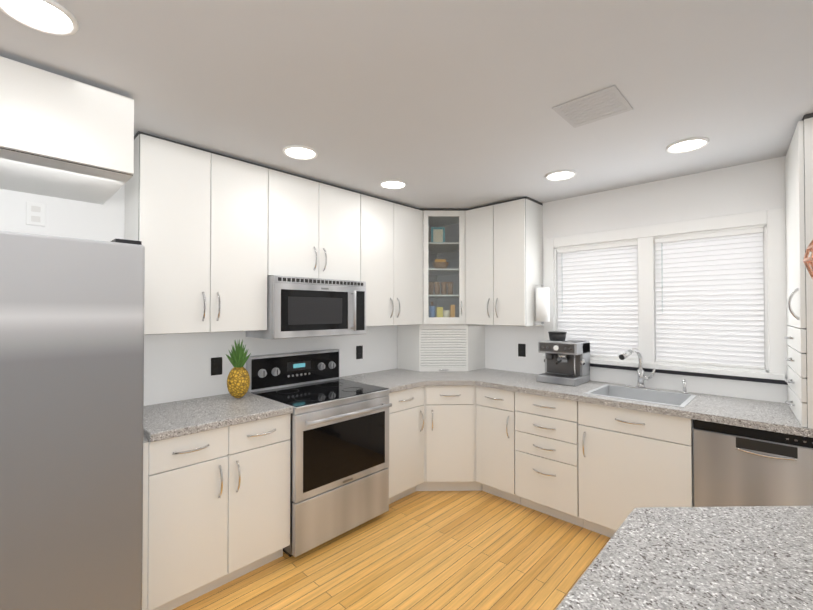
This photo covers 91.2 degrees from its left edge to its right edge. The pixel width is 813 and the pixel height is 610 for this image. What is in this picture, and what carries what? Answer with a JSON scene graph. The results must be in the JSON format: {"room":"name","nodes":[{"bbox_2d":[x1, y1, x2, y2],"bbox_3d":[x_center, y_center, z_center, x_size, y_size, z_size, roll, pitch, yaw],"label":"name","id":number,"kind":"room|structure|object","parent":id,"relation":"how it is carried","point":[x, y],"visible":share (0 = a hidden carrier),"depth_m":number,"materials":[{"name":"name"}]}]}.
{"room":"kitchen","nodes":[
{"label":"kitchen","id":0,"kind":"room"},
{"bbox_2d":[0,184,432,405],"bbox_3d":[-1.610,0.294,2.323,0.100,2.400,5.690,-1,-1,44],"label":"wall","id":1,"kind":"structure","parent":0,"point":[177,367],"depth_m":2.46,"materials":[{"name":"paint"}]},
{"bbox_2d":[26,201,45,226],"bbox_3d":[-1.858,-0.460,1.995,0.008,0.115,0.072,-1,-1,44],"label":"outlet","id":2,"kind":"object","parent":1,"relation":"attached to","point":[35,214],"visible":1,"depth_m":1.99,"materials":[{"name":"white plastic"}]},
{"bbox_2d":[0,56,133,204],"bbox_3d":[-1.734,-0.740,1.602,0.733,0.350,0.940,-1,-1,44],"label":"upper cabinet","id":3,"kind":"object","parent":1,"relation":"attached to","point":[63,137],"visible":1,"depth_m":1.59,"materials":[{"name":"grey wood"}]},
{"bbox_2d":[124,131,271,334],"bbox_3d":[-1.245,-0.375,2.402,0.328,1.059,0.698,-1,-1,44],"label":"upper cabinet","id":4,"kind":"object","parent":1,"relation":"attached to","point":[233,244],"depth_m":2.25,"materials":[{"name":"grey wood"}]},
{"bbox_2d":[211,357,221,375],"bbox_3d":[-1.249,0.398,2.620,0.008,0.115,0.072,-1,-1,44],"label":"electrical outlet","id":5,"kind":"object","parent":1,"relation":"attached to","point":[216,365],"visible":1,"depth_m":2.62,"materials":[{"name":"black plastic"}]},
{"bbox_2d":[246,271,367,338],"bbox_3d":[-0.710,0.015,2.897,0.404,0.402,0.754,-1,-1,44],"label":"microwave","id":6,"kind":"object","parent":1,"relation":"attached to","point":[299,306],"depth_m":2.70,"materials":[{"name":"grey metal"}]},
{"bbox_2d":[272,168,363,278],"bbox_3d":[-0.739,-0.543,2.931,0.328,0.709,0.760,-1,-1,44],"label":"upper cabinet","id":7,"kind":"object","parent":1,"relation":"attached to","point":[318,227],"depth_m":2.80,"materials":[{"name":"grey wood"}]},
{"bbox_2d":[356,346,362,358],"bbox_3d":[-0.412,0.408,3.494,0.008,0.115,0.072,-1,-1,44],"label":"electrical outlet","id":8,"kind":"object","parent":1,"relation":"attached to","point":[359,352],"visible":1,"depth_m":3.49,"materials":[{"name":"black plastic"}]},
{"bbox_2d":[364,194,421,325],"bbox_3d":[-0.225,-0.362,3.465,0.328,1.059,0.722,-1,-1,44],"label":"upper cabinet","id":9,"kind":"object","parent":1,"relation":"attached to","point":[392,230],"depth_m":3.34,"materials":[{"name":"grey wood"}]},
{"bbox_2d":[172,491,610,609],"bbox_3d":[-0.329,1.509,1.080,3.650,0.060,5.690,-1,-1,44],"label":"floor","id":10,"kind":"structure","parent":0,"point":[450,550],"depth_m":2.30,"materials":[{"name":"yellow wood"}]},
{"bbox_2d":[0,231,144,609],"bbox_3d":[-1.692,0.606,1.577,0.770,1.758,0.945,-1,-1,44],"label":"fridge","id":11,"kind":"object","parent":10,"relation":"on","point":[71,404],"visible":1,"depth_m":1.48,"materials":[{"name":"grey metal"}]},
{"bbox_2d":[142,414,290,609],"bbox_3d":[-1.140,1.059,2.257,0.654,0.869,0.738,-1,-1,44],"label":"base cabinet","id":12,"kind":"object","parent":10,"relation":"on","point":[216,508],"visible":0.83,"depth_m":2.01,"materials":[{"name":"grey wood"}]},
{"bbox_2d":[143,392,292,441],"bbox_3d":[-1.138,0.603,2.274,0.643,0.039,0.718,-1,-1,44],"label":"countertop","id":13,"kind":"structure","parent":12,"relation":"on","point":[167,420],"depth_m":2.16,"materials":[{"name":"grey stone"}]},
{"bbox_2d":[226,339,250,397],"bbox_3d":[-1.065,0.401,2.526,0.147,0.370,0.149,-1,-1,44],"label":"pineapple","id":14,"kind":"object","parent":13,"relation":"on","point":[238,381],"visible":1,"depth_m":2.49,"materials":[{"name":"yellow plant"}]},
{"bbox_2d":[246,349,391,556],"bbox_3d":[-0.595,0.925,2.776,0.724,1.150,0.754,-1,-1,44],"label":"range","id":15,"kind":"object","parent":10,"relation":"on","point":[339,458],"visible":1,"depth_m":2.59,"materials":[{"name":"silver metal"}]},
{"bbox_2d":[387,386,423,503],"bbox_3d":[-0.212,1.071,3.225,0.654,0.869,0.416,-1,-1,44],"label":"base cabinet","id":16,"kind":"object","parent":10,"relation":"on","point":[406,443],"visible":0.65,"depth_m":3.03,"materials":[{"name":"grey wood"}]},
{"bbox_2d":[339,368,474,392],"bbox_3d":[-0.026,0.614,3.233,0.918,0.039,0.678,-1,-1,44],"label":"countertop","id":17,"kind":"structure","parent":16,"relation":"on","point":[395,380],"depth_m":3.21,"materials":[{"name":"grey stone"}]},
{"bbox_2d":[416,386,481,490],"bbox_3d":[0.339,1.075,3.615,0.909,0.869,0.909,-1,-1,44],"label":"base cabinet","id":18,"kind":"object","parent":10,"relation":"on","point":[449,438],"visible":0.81,"depth_m":3.17,"materials":[{"name":"white wood"}]},
{"bbox_2d":[476,386,515,502],"bbox_3d":[0.891,1.072,3.288,0.339,0.868,0.618,-1,-1,44],"label":"base cabinet","id":19,"kind":"object","parent":10,"relation":"on","point":[495,408],"depth_m":3.06,"materials":[{"name":"grey wood"}]},
{"bbox_2d":[516,392,611,525],"bbox_3d":[1.179,1.068,3.012,0.459,0.868,0.618,-1,-1,44],"label":"base cabinet","id":20,"kind":"object","parent":10,"relation":"on","point":[548,429],"depth_m":2.76,"materials":[{"name":"grey wood"}]},
{"bbox_2d":[415,368,812,437],"bbox_3d":[1.345,0.693,2.836,3.446,0.214,0.648,-1,-1,44],"label":"countertop","id":21,"kind":"structure","parent":20,"relation":"on","point":[779,417],"depth_m":2.49,"materials":[{"name":"grey stone"}]},
{"bbox_2d":[397,324,484,371],"bbox_3d":[0.335,0.388,3.838,0.606,0.428,0.606,-1,-1,44],"label":"appliance garage","id":22,"kind":"object","parent":21,"relation":"on","point":[443,348],"visible":0.98,"depth_m":3.64,"materials":[{"name":"grey wood"}]},
{"bbox_2d":[536,331,589,385],"bbox_3d":[1.216,0.400,3.095,0.320,0.385,0.372,-1,-1,44],"label":"espresso machine","id":23,"kind":"object","parent":21,"relation":"on","point":[567,362],"visible":1,"depth_m":3.06,"materials":[{"name":"silver metal"}]},
{"bbox_2d":[619,348,658,389],"bbox_3d":[1.622,0.444,2.796,0.222,0.290,0.232,-1,-1,44],"label":"faucet","id":24,"kind":"object","parent":21,"relation":"on","point":[641,377],"visible":1,"depth_m":2.84,"materials":[{"name":"silver metal"}]},
{"bbox_2d":[584,384,696,427],"bbox_3d":[1.543,0.691,2.631,0.556,0.214,0.451,-1,-1,44],"label":"sink","id":25,"kind":"object","parent":21,"relation":"in","point":[664,398],"depth_m":2.74,"materials":[{"name":"silver metal"}]},
{"bbox_2d":[681,379,687,393],"bbox_3d":[1.860,0.539,2.667,0.040,0.098,0.077,-1,-1,44],"label":"soap dispenser","id":26,"kind":"object","parent":21,"relation":"on","point":[684,391],"visible":1,"depth_m":2.67,"materials":[{"name":"silver metal"}]},
{"bbox_2d":[784,113,812,428],"bbox_3d":[2.320,-0.166,1.910,0.742,1.489,0.615,-1,-1,44],"label":"cabinet","id":27,"kind":"object","parent":21,"relation":"on","point":[799,224],"visible":1,"depth_m":1.91,"materials":[{"name":"grey wood"}]},
{"bbox_2d":[580,414,693,537],"bbox_3d":[1.570,1.168,2.636,0.620,0.660,0.618,-1,-1,44],"label":"base cabinet","id":28,"kind":"object","parent":10,"relation":"on","point":[602,470],"depth_m":2.42,"materials":[{"name":"grey wood"}]},
{"bbox_2d":[555,506,812,609],"bbox_3d":[0.388,1.018,0.544,1.656,0.910,2.500,-1,-1,44],"label":"countertop","id":29,"kind":"structure","parent":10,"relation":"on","point":[712,558],"depth_m":0.88,"materials":[{"name":"grey stone"}]},
{"bbox_2d":[693,419,812,506],"bbox_3d":[2.002,1.060,2.202,0.600,0.865,0.612,-1,-1,44],"label":"dishwasher","id":30,"kind":"object","parent":10,"relation":"on","point":[733,466],"visible":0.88,"depth_m":2.04,"materials":[{"name":"grey metal"}]},
{"bbox_2d":[0,0,812,208],"bbox_3d":[-0.329,-0.951,1.110,3.650,0.060,5.690,-1,-1,44],"label":"ceiling","id":31,"kind":"structure","parent":0,"point":[446,104],"depth_m":1.62,"materials":[{"name":"paint"}]},
{"bbox_2d":[0,0,78,35],"bbox_3d":[-1.152,-0.915,1.241,0.202,0.016,0.202,-1,-1,44],"label":"recessed light","id":32,"kind":"object","parent":31,"relation":"in","point":[51,17],"visible":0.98,"depth_m":1.25,"materials":[{"name":"white plastic"}]},
{"bbox_2d":[283,145,317,159],"bbox_3d":[-0.624,-0.902,2.341,0.202,0.016,0.202,-1,-1,44],"label":"recessed light","id":33,"kind":"object","parent":31,"relation":"in","point":[300,152],"visible":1,"depth_m":2.34,"materials":[{"name":"white plastic"}]},
{"bbox_2d":[379,179,406,188],"bbox_3d":[-0.099,-0.894,2.932,0.202,0.016,0.202,-1,-1,44],"label":"recessed light","id":34,"kind":"object","parent":31,"relation":"in","point":[393,184],"visible":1,"depth_m":2.93,"materials":[{"name":"white plastic"}]},
{"bbox_2d":[545,170,575,180],"bbox_3d":[1.058,-0.897,2.737,0.202,0.016,0.202,-1,-1,44],"label":"recessed light","id":35,"kind":"object","parent":31,"relation":"in","point":[560,175],"visible":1,"depth_m":2.74,"materials":[{"name":"white plastic"}]},
{"bbox_2d":[552,85,632,127],"bbox_3d":[0.858,-0.908,1.835,0.270,0.007,0.270,-1,-1,44],"label":"ceiling vent","id":36,"kind":"object","parent":31,"relation":"in","point":[598,105],"visible":1,"depth_m":1.82,"materials":[{"name":"grey metal"}]},
{"bbox_2d":[666,137,708,152],"bbox_3d":[1.578,-0.903,2.239,0.202,0.016,0.202,-1,-1,44],"label":"recessed light","id":37,"kind":"object","parent":31,"relation":"in","point":[688,145],"visible":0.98,"depth_m":2.23,"materials":[{"name":"white plastic"}]},
{"bbox_2d":[803,240,812,278],"bbox_3d":[1.147,-0.478,0.918,0.338,0.888,0.338,-1,-1,44],"label":"pendant lamp","id":38,"kind":"object","parent":31,"relation":"hanging from","point":[807,260],"visible":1,"depth_m":1.02,"materials":[{"name":"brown metal"}]},
{"bbox_2d":[485,156,789,428],"bbox_3d":[1.603,0.304,3.110,3.450,2.400,0.108,-1,-1,44],"label":"wall","id":39,"kind":"structure","parent":0,"point":[750,187],"depth_m":2.84,"materials":[{"name":"paint"}]},
{"bbox_2d":[419,208,467,324],"bbox_3d":[0.336,-0.357,3.846,0.609,1.060,0.605,-1,-1,44],"label":"upper cabinet","id":40,"kind":"object","parent":39,"relation":"attached to","point":[443,266],"visible":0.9,"depth_m":3.64,"materials":[{"name":"grey"}]},
{"bbox_2d":[466,196,542,325],"bbox_3d":[0.847,-0.361,3.524,0.583,1.060,0.363,-1,-1,44],"label":"upper cabinet","id":41,"kind":"object","parent":39,"relation":"attached to","point":[504,258],"visible":1,"depth_m":3.37,"materials":[{"name":"grey wood"}]},
{"bbox_2d":[535,284,549,324],"bbox_3d":[1.124,-0.009,3.301,0.118,0.336,0.110,-1,-1,44],"label":"paper towel holder","id":42,"kind":"object","parent":41,"relation":"attached to","point":[542,305],"visible":0.98,"depth_m":3.25,"materials":[{"name":"white paper"}]},
{"bbox_2d":[518,344,525,356],"bbox_3d":[1.037,0.400,3.581,0.072,0.115,0.008,-1,-1,44],"label":"electrical outlet","id":43,"kind":"object","parent":39,"relation":"attached to","point":[521,350],"visible":1,"depth_m":3.58,"materials":[{"name":"black plastic"}]},
{"bbox_2d":[542,208,787,379],"bbox_3d":[1.758,-0.066,2.940,1.525,1.035,0.135,-1,-1,44],"label":"window","id":44,"kind":"structure","parent":39,"relation":"in","point":[705,300],"depth_m":2.77,"materials":[{"name":"white"}]}
]}

